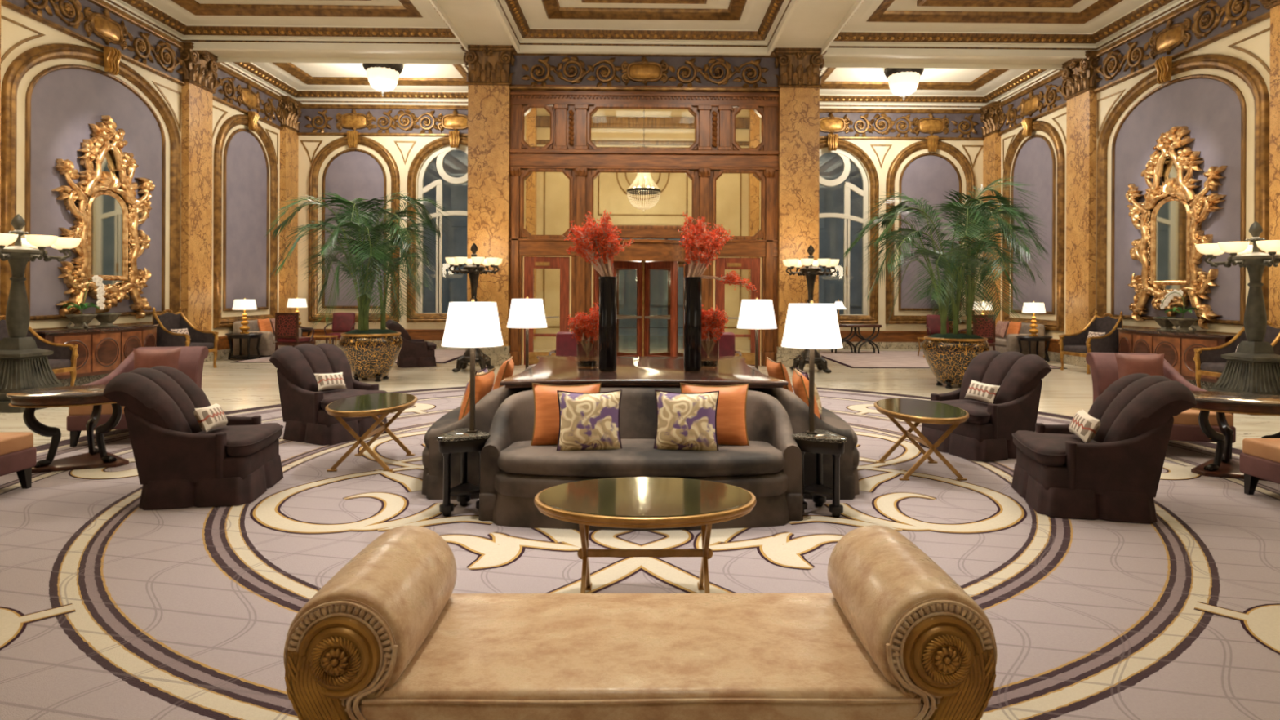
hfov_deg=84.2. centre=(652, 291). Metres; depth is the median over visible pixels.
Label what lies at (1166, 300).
orchid
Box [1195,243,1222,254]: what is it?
bowl
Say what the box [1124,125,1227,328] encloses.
gilt mirror
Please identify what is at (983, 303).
lamp
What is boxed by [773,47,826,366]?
pillar
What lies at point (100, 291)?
orchid
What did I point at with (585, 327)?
branches
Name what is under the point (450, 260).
bowl
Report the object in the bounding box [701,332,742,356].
leather armchair
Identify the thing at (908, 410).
cocktail table
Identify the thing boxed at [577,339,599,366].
glass vase
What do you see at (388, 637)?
bench
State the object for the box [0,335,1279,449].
floor
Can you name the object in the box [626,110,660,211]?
chandelier
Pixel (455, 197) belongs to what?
windows
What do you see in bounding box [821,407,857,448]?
seat cushion
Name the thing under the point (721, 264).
door
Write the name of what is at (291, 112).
pillar
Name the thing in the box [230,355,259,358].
shelf
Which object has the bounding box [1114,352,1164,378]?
throw pillow
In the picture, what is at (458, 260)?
bowl
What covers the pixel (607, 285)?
vase
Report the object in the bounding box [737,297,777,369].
table lamp
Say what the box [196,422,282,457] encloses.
seat cushion
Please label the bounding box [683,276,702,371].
vase
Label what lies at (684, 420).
throw pillow
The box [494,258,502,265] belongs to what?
bowl
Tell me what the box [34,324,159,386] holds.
sideboard
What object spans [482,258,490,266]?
bowl
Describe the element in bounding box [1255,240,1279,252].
bowl
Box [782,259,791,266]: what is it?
bowl
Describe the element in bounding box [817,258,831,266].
bowl
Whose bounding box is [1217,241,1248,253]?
bowl
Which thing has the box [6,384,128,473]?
pedestal table
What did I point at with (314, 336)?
table
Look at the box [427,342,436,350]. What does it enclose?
seat cushion
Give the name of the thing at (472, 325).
table lamp
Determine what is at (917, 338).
table
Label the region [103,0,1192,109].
ceiling
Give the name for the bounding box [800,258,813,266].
bowl
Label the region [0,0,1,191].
pillar
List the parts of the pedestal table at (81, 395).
lion leg, plate, lion leg, lion leg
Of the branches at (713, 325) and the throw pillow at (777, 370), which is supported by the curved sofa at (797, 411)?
the throw pillow at (777, 370)
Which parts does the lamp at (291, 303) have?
lamp shade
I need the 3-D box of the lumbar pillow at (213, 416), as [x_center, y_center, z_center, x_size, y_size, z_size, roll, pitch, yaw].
[-3.419,0.972,5.488,0.148,0.199,0.369,0,0,-9]
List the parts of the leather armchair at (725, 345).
arm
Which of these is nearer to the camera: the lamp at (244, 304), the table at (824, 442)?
the table at (824, 442)
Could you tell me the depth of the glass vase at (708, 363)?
6.38 m
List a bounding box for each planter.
[338,328,403,382]
[921,333,989,388]
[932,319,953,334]
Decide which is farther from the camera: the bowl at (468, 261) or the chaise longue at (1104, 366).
the bowl at (468, 261)
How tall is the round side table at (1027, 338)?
0.586 m
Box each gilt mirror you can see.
[51,115,155,318]
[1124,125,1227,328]
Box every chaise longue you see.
[0,432,36,488]
[66,346,208,446]
[1085,352,1235,459]
[1239,438,1279,494]
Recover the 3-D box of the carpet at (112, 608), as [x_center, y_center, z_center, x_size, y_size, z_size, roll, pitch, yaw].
[-0.096,1.591,6.399,12.400,0.018,12.400,0,0,-1]
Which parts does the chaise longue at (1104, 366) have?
seat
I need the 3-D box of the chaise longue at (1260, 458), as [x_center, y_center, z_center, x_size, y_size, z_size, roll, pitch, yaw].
[5.068,1.166,4.836,0.730,0.885,1.710,0,0,-1]
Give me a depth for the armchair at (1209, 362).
11.24 m
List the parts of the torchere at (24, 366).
lamp arm, dish, lamp arm, lamp arm, lamp arm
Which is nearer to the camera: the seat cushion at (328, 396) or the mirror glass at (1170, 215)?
the seat cushion at (328, 396)
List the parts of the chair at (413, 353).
arm, seat, arm, arm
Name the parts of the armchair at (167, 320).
post, crest rail, panel, panel, arm rail, arm post, panel, arm rail, seat rail, leg, arm post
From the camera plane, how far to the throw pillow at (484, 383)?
5.75 m
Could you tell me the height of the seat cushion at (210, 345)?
0.154 m
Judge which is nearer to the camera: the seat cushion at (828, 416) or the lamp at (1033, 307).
the seat cushion at (828, 416)
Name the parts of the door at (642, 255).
post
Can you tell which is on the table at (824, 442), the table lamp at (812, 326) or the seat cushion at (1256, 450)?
the table lamp at (812, 326)
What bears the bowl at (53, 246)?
on the torchere at (24, 366)
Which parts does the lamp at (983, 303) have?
lamp shade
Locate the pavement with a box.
[618,327,683,335]
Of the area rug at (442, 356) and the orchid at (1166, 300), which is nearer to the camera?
the orchid at (1166, 300)
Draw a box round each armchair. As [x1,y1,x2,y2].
[0,315,79,386]
[151,306,218,368]
[324,312,355,344]
[548,331,596,355]
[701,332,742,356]
[925,315,952,335]
[1058,310,1123,373]
[1193,320,1279,388]
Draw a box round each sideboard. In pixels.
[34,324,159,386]
[1115,327,1235,391]
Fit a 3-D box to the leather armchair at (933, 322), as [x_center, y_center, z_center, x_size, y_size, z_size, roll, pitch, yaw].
[7.589,1.117,18.686,0.700,1.011,0.677,0,0,8]
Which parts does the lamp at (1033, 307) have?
lamp shade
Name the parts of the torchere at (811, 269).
lamp arm, lamp arm, lamp arm, dish, lamp arm, lamp arm, lamp arm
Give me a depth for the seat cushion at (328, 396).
7.61 m
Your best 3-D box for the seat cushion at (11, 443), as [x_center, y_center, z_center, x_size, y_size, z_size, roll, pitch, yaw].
[-5.296,1.184,5.067,0.680,0.139,1.260,0,0,-1]
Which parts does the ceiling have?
cornice, cornice, carved panel frame, carved panel frame, cornice, cornice, carved panel frame, cornice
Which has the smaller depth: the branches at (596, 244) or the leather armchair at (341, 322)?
the branches at (596, 244)
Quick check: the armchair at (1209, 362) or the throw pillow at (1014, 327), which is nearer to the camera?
the armchair at (1209, 362)
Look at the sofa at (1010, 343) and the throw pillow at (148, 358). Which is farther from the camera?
the sofa at (1010, 343)
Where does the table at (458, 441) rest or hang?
on the carpet at (112, 608)
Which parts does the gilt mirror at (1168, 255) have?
frame, glass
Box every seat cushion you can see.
[0,432,33,455]
[48,359,71,368]
[68,404,124,415]
[189,342,213,349]
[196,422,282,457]
[272,336,276,344]
[276,336,314,342]
[320,388,386,410]
[325,332,342,338]
[423,406,460,448]
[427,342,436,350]
[497,438,785,477]
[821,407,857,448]
[926,399,993,424]
[986,339,993,343]
[993,338,1006,346]
[1013,430,1099,466]
[1063,345,1087,353]
[1173,408,1233,426]
[1200,362,1226,373]
[1242,438,1279,462]
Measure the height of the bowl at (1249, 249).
0.145 m
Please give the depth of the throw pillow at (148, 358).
8.15 m
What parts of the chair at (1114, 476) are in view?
arm, seat, arm, arm, arm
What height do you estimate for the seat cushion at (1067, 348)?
0.154 m
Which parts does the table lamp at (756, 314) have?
lamp shade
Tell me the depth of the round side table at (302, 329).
18.76 m
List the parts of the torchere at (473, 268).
lamp arm, lamp arm, lamp arm, dish, lamp arm, lamp arm, lamp arm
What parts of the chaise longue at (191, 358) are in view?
leg, seat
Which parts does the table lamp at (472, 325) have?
lamp shade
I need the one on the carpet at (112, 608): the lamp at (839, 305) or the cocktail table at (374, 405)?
the cocktail table at (374, 405)
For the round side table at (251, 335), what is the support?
on the area rug at (442, 356)
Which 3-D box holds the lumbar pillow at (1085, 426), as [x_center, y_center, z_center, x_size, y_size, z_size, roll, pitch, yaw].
[3.225,1.001,5.287,0.148,0.199,0.369,0,0,15]
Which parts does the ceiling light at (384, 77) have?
lamp shade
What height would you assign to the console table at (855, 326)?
0.774 m
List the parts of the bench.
scroll leg, ruched trim, gimp cord, seat, gimp cord, ruched trim, scroll leg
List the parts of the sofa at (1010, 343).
arm, backrest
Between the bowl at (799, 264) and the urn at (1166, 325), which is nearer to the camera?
the urn at (1166, 325)
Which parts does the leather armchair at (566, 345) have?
arm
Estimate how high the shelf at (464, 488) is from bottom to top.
0.025 m
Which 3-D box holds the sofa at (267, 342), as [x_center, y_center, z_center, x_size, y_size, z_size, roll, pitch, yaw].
[-9.552,1.108,17.638,0.900,0.820,1.630,0,0,-1]
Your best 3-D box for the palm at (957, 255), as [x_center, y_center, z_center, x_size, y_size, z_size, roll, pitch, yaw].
[4.980,-0.573,12.062,3.307,2.739,3.440,0,0,-1]
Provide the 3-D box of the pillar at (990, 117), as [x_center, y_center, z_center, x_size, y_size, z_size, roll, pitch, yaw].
[9.573,-1.788,19.878,0.576,6.860,1.016,0,0,-1]
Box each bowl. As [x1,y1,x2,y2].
[0,233,17,245]
[21,238,37,248]
[24,235,57,246]
[50,244,71,249]
[53,237,81,248]
[444,257,456,264]
[453,256,467,264]
[465,258,472,265]
[471,257,484,264]
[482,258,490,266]
[485,257,499,265]
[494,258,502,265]
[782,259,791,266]
[786,258,799,266]
[794,260,803,267]
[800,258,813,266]
[812,260,819,266]
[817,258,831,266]
[828,258,839,266]
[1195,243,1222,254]
[1204,250,1224,255]
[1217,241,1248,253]
[1237,244,1253,254]
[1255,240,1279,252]
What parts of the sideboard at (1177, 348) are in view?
door, door, door, door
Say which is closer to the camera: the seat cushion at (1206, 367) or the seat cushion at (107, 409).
the seat cushion at (107, 409)
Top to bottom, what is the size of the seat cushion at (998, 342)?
0.169 m
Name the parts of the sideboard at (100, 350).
door, door, door, door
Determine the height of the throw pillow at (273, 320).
0.440 m
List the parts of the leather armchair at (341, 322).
arm, backrest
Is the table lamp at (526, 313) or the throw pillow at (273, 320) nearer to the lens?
the table lamp at (526, 313)
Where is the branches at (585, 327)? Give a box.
[566,302,599,357]
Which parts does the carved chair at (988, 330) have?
lattice panel, frame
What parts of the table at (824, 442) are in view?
leg, leg, leg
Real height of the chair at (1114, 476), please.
0.980 m
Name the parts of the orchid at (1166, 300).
flower stem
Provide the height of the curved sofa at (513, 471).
0.840 m
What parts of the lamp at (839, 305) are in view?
brass stem, lamp shade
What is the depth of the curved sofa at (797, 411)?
5.46 m
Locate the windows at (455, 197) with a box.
[422,150,862,327]
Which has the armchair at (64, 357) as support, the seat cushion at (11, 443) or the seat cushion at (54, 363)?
the seat cushion at (54, 363)
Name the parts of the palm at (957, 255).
frond stem, frond stem, frond stem, frond stem, frond stem, frond stem, frond stem, frond stem, frond stem, frond stem, frond stem, frond stem, frond stem, frond stem, frond stem, frond stem, frond stem, frond stem, frond stem, frond stem, frond stem, frond stem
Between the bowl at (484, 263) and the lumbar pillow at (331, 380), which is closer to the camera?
the lumbar pillow at (331, 380)
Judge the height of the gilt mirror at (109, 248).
3.734 m
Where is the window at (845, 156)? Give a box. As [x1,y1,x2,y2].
[818,147,868,315]
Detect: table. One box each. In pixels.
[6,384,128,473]
[225,332,263,359]
[300,327,313,336]
[306,335,338,346]
[324,392,417,471]
[436,427,490,516]
[499,355,788,387]
[533,476,756,593]
[791,429,847,517]
[831,324,881,353]
[874,398,968,480]
[916,337,924,357]
[1015,335,1053,361]
[1190,391,1279,480]
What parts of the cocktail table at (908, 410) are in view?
glass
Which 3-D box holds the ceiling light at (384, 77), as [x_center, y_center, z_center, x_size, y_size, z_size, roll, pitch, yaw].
[-6.776,-5.335,17.807,0.956,0.830,0.956,0,0,-1]
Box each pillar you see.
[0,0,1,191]
[177,41,221,362]
[278,95,302,312]
[460,44,515,365]
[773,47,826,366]
[979,101,1003,324]
[1058,50,1100,367]
[1264,0,1279,326]
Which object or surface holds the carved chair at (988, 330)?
on the area rug at (864, 359)
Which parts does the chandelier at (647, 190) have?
chain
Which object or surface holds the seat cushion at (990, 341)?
on the carved chair at (988, 330)
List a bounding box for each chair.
[102,365,283,510]
[269,343,388,444]
[275,312,315,351]
[386,320,436,367]
[919,351,1051,462]
[958,315,995,351]
[1011,373,1196,524]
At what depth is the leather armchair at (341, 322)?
18.65 m
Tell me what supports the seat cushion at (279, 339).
on the carved chair at (286, 324)
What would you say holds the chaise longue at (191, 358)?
on the carpet at (112, 608)
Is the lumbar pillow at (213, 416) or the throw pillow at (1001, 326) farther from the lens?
the throw pillow at (1001, 326)
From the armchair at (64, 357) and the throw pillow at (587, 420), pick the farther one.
the armchair at (64, 357)
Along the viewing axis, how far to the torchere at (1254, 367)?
9.72 m
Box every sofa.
[232,319,302,355]
[422,364,536,499]
[478,387,803,531]
[747,364,859,499]
[989,321,1044,358]
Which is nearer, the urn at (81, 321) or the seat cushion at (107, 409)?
the seat cushion at (107, 409)
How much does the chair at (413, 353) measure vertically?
0.980 m
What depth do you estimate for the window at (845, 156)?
20.25 m
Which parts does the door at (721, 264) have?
plate, kick plate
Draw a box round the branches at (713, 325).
[701,304,728,357]
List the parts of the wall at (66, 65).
arch molding, lilac panel, frieze molding, wood skirting, arch molding, lilac panel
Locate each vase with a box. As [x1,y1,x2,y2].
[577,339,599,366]
[598,276,617,371]
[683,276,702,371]
[701,340,717,366]
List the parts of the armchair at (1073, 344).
arm post, leg, seat rail, arm rail, panel, leg, arm post, arm rail, panel, panel, crest rail, post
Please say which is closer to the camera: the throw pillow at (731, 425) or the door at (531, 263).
the throw pillow at (731, 425)
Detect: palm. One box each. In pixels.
[266,190,450,330]
[841,175,1050,334]
[920,268,975,324]
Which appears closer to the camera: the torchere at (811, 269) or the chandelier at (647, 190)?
the torchere at (811, 269)
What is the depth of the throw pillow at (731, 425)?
5.12 m
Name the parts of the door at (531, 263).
kick plate, plate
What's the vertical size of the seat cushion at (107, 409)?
0.139 m
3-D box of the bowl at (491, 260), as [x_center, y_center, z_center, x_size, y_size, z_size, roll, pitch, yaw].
[-3.189,-0.611,14.138,0.256,0.145,0.256,0,0,-1]
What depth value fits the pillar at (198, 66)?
15.42 m
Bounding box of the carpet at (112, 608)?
[0,385,1279,719]
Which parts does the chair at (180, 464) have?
arm, arm, arm, seat, arm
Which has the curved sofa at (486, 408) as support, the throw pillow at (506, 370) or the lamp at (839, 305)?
the throw pillow at (506, 370)
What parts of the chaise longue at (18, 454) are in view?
seat, leg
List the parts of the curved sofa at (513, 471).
seat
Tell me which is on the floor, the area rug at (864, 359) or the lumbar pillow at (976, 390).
the area rug at (864, 359)
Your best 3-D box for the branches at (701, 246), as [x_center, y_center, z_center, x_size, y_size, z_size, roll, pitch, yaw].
[0.535,-0.342,6.132,0.646,0.686,0.496,0,0,-10]
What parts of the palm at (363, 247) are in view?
frond stem, frond stem, frond stem, frond stem, frond stem, frond stem, frond stem, frond stem, frond stem, frond stem, frond stem, frond stem, frond stem, frond stem, frond stem, frond stem, frond stem, frond stem, frond stem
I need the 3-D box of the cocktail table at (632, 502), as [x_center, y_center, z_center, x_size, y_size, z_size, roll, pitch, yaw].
[-0.035,1.301,3.550,1.110,0.570,0.730,0,0,-1]
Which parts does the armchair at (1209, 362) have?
arm post, leg, seat rail, arm rail, panel, panel, crest rail, arm rail, panel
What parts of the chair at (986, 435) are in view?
arm, arm, seat, arm, arm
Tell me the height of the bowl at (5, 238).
0.145 m
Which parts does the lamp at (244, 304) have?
lamp shade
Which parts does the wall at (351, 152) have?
arch molding, lilac panel, frieze molding, arch molding, wood skirting, arch molding, frieze molding, lilac panel, arch molding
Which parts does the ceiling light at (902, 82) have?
lamp shade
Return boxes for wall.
[0,0,283,359]
[297,104,984,349]
[509,49,779,365]
[522,107,761,351]
[997,0,1271,361]
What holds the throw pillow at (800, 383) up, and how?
on the curved sofa at (797, 411)
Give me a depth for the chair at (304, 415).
7.57 m
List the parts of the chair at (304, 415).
arm, arm, seat, arm, arm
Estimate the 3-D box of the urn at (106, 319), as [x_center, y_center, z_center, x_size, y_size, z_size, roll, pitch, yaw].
[-9.699,0.497,12.586,0.360,0.250,0.270,0,0,-1]
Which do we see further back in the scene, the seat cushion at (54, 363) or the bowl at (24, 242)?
the seat cushion at (54, 363)
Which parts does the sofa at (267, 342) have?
backrest, arm, arm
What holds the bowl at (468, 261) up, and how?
on the torchere at (473, 268)
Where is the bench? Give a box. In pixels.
[283,524,997,719]
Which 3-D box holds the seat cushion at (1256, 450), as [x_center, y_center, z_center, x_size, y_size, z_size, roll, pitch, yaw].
[5.065,1.229,5.051,0.680,0.139,1.260,0,0,-1]
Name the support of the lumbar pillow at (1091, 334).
on the armchair at (1073, 344)
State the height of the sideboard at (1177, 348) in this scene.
0.935 m
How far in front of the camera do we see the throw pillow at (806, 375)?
6.14 m
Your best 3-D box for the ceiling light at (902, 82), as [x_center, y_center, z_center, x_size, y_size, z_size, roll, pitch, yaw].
[6.393,-5.277,17.991,0.956,0.830,0.956,0,0,-1]
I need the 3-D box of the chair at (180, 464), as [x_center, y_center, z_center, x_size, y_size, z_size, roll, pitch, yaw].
[-3.538,1.077,5.547,1.043,0.980,0.864,0,0,-11]
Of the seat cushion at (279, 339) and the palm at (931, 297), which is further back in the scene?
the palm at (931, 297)
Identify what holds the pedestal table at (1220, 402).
on the carpet at (112, 608)
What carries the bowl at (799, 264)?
on the torchere at (811, 269)
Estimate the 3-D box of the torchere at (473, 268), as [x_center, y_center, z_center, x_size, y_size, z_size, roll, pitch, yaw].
[-3.601,0.294,14.301,1.069,2.580,1.069,0,0,-1]
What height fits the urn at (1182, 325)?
0.259 m
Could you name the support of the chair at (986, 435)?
on the carpet at (112, 608)
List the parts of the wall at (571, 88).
carved molding, screen rail, frieze molding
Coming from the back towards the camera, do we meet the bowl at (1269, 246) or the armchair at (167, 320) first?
the armchair at (167, 320)
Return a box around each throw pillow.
[133,347,182,369]
[257,318,272,332]
[270,318,275,334]
[458,367,494,420]
[460,365,488,408]
[492,355,514,390]
[530,382,601,445]
[556,389,622,450]
[653,389,719,450]
[680,382,749,445]
[766,356,793,392]
[791,368,819,417]
[795,366,822,419]
[995,320,1008,337]
[1005,320,1021,337]
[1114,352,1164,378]
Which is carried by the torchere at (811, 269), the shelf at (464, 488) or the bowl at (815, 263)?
the bowl at (815, 263)
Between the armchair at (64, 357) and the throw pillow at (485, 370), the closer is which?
the throw pillow at (485, 370)
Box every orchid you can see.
[62,275,105,314]
[1160,289,1198,318]
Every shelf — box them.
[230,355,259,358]
[449,482,479,496]
[803,484,833,497]
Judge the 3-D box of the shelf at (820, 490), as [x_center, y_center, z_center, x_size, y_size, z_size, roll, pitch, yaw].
[1.219,1.439,5.115,0.258,0.025,0.242,0,0,-43]
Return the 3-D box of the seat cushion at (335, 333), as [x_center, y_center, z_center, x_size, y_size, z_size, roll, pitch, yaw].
[-8.110,1.126,18.419,0.600,0.129,0.580,0,0,-9]
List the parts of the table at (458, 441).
leg, leg, leg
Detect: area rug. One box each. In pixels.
[231,349,465,363]
[819,351,1067,368]
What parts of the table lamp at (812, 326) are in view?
lamp shade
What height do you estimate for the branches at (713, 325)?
0.492 m
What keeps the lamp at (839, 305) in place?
on the console table at (855, 326)
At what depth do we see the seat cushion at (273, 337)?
17.06 m
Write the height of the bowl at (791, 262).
0.145 m
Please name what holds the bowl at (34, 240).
on the torchere at (24, 366)
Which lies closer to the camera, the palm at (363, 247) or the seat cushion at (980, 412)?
the seat cushion at (980, 412)
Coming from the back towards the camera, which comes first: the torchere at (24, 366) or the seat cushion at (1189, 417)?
the torchere at (24, 366)
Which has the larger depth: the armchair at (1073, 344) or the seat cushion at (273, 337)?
the seat cushion at (273, 337)
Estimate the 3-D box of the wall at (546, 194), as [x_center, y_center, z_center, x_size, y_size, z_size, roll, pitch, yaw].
[-0.242,-1.951,17.908,6.800,7.100,4.380,0,0,-1]
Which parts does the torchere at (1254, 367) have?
lamp arm, lamp arm, lamp arm, dish, lamp arm, lamp arm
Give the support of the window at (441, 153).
in the wall at (351, 152)
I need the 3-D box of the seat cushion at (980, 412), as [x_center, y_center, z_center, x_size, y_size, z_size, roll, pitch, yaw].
[3.211,1.184,7.141,0.690,0.144,0.800,0,0,-23]
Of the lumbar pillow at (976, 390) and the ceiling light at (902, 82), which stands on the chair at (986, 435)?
the lumbar pillow at (976, 390)
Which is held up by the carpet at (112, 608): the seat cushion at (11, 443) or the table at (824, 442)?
the table at (824, 442)
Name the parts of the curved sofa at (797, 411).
seat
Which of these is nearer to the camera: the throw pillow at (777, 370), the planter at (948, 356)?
the throw pillow at (777, 370)
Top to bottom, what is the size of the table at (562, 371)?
0.900 m
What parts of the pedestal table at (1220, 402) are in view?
lion leg, lion leg, plate, lion leg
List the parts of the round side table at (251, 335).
leg, leg, leg, leg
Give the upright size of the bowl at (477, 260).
0.145 m
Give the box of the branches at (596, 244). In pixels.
[564,209,635,276]
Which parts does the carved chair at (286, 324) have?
lattice panel, frame, seat rail, arm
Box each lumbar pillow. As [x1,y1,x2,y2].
[170,328,191,339]
[194,403,227,431]
[313,372,346,391]
[964,379,999,403]
[1068,408,1100,443]
[1085,331,1105,342]
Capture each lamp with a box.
[232,297,257,333]
[286,297,307,328]
[440,298,503,432]
[506,296,546,368]
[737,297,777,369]
[781,300,843,434]
[835,298,846,324]
[973,301,993,315]
[1022,301,1045,336]
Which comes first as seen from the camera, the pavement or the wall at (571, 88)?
the wall at (571, 88)
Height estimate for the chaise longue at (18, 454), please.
0.885 m
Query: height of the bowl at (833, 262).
0.145 m
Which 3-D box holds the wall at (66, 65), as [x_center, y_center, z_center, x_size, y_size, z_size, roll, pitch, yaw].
[-9.977,-2.144,8.011,0.514,7.400,24.300,0,0,-1]
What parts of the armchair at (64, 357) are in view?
crest rail, panel, panel, arm rail, seat rail, leg, arm post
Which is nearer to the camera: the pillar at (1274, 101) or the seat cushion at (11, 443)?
the seat cushion at (11, 443)
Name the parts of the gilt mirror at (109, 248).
frame, glass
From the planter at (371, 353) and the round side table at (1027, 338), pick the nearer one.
the planter at (371, 353)
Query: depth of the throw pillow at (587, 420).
4.93 m
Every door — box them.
[524,256,569,364]
[594,239,688,356]
[715,257,759,365]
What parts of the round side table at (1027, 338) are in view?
leg, leg, leg, leg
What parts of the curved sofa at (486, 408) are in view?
seat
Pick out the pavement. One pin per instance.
(622, 331)
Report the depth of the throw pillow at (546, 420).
5.11 m
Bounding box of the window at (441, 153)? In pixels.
[417,145,467,313]
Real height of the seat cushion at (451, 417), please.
0.157 m
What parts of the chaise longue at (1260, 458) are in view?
leg, seat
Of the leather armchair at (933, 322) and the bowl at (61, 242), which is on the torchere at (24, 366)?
the bowl at (61, 242)
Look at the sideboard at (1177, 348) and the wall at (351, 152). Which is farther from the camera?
the wall at (351, 152)
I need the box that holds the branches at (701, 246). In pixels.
[677,212,757,292]
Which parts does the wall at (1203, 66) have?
lilac panel, arch molding, wood skirting, frieze molding, lilac panel, arch molding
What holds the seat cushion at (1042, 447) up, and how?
on the chair at (1114, 476)
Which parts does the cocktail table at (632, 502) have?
glass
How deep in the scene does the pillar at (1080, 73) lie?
15.71 m
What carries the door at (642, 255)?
in the wall at (571, 88)
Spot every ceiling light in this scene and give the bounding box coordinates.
[362,63,403,96]
[884,67,924,100]
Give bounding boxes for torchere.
[0,213,81,413]
[444,243,502,372]
[782,244,839,373]
[1195,221,1279,415]
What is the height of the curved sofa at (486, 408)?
0.840 m
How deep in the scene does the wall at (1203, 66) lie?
13.81 m
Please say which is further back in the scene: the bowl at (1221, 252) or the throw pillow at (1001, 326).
the throw pillow at (1001, 326)
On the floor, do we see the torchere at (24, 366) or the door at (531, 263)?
the torchere at (24, 366)
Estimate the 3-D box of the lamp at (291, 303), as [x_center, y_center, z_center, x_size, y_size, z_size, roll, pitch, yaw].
[-9.467,0.543,18.870,0.500,0.830,0.500,0,0,-1]
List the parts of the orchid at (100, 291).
flower stem, flower, flower, flower, flower, flower, flower, flower, flower, flower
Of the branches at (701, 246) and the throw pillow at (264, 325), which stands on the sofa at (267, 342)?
the throw pillow at (264, 325)
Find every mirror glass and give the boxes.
[91,195,123,275]
[1155,200,1186,280]
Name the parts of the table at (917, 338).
leg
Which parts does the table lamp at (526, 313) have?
lamp shade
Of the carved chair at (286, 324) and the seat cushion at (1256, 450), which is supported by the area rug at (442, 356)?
the carved chair at (286, 324)
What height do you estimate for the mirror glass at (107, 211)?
1.520 m
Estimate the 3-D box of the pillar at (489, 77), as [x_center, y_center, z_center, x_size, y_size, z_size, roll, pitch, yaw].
[-3.541,-1.845,15.629,1.211,6.860,1.106,0,0,-1]
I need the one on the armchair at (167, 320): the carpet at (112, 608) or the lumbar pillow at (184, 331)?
the lumbar pillow at (184, 331)
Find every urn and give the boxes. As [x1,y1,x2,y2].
[65,314,97,328]
[91,312,121,327]
[1152,316,1181,331]
[1167,318,1197,332]
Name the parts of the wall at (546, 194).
street door frame, vestibule cornice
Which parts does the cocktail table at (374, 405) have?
glass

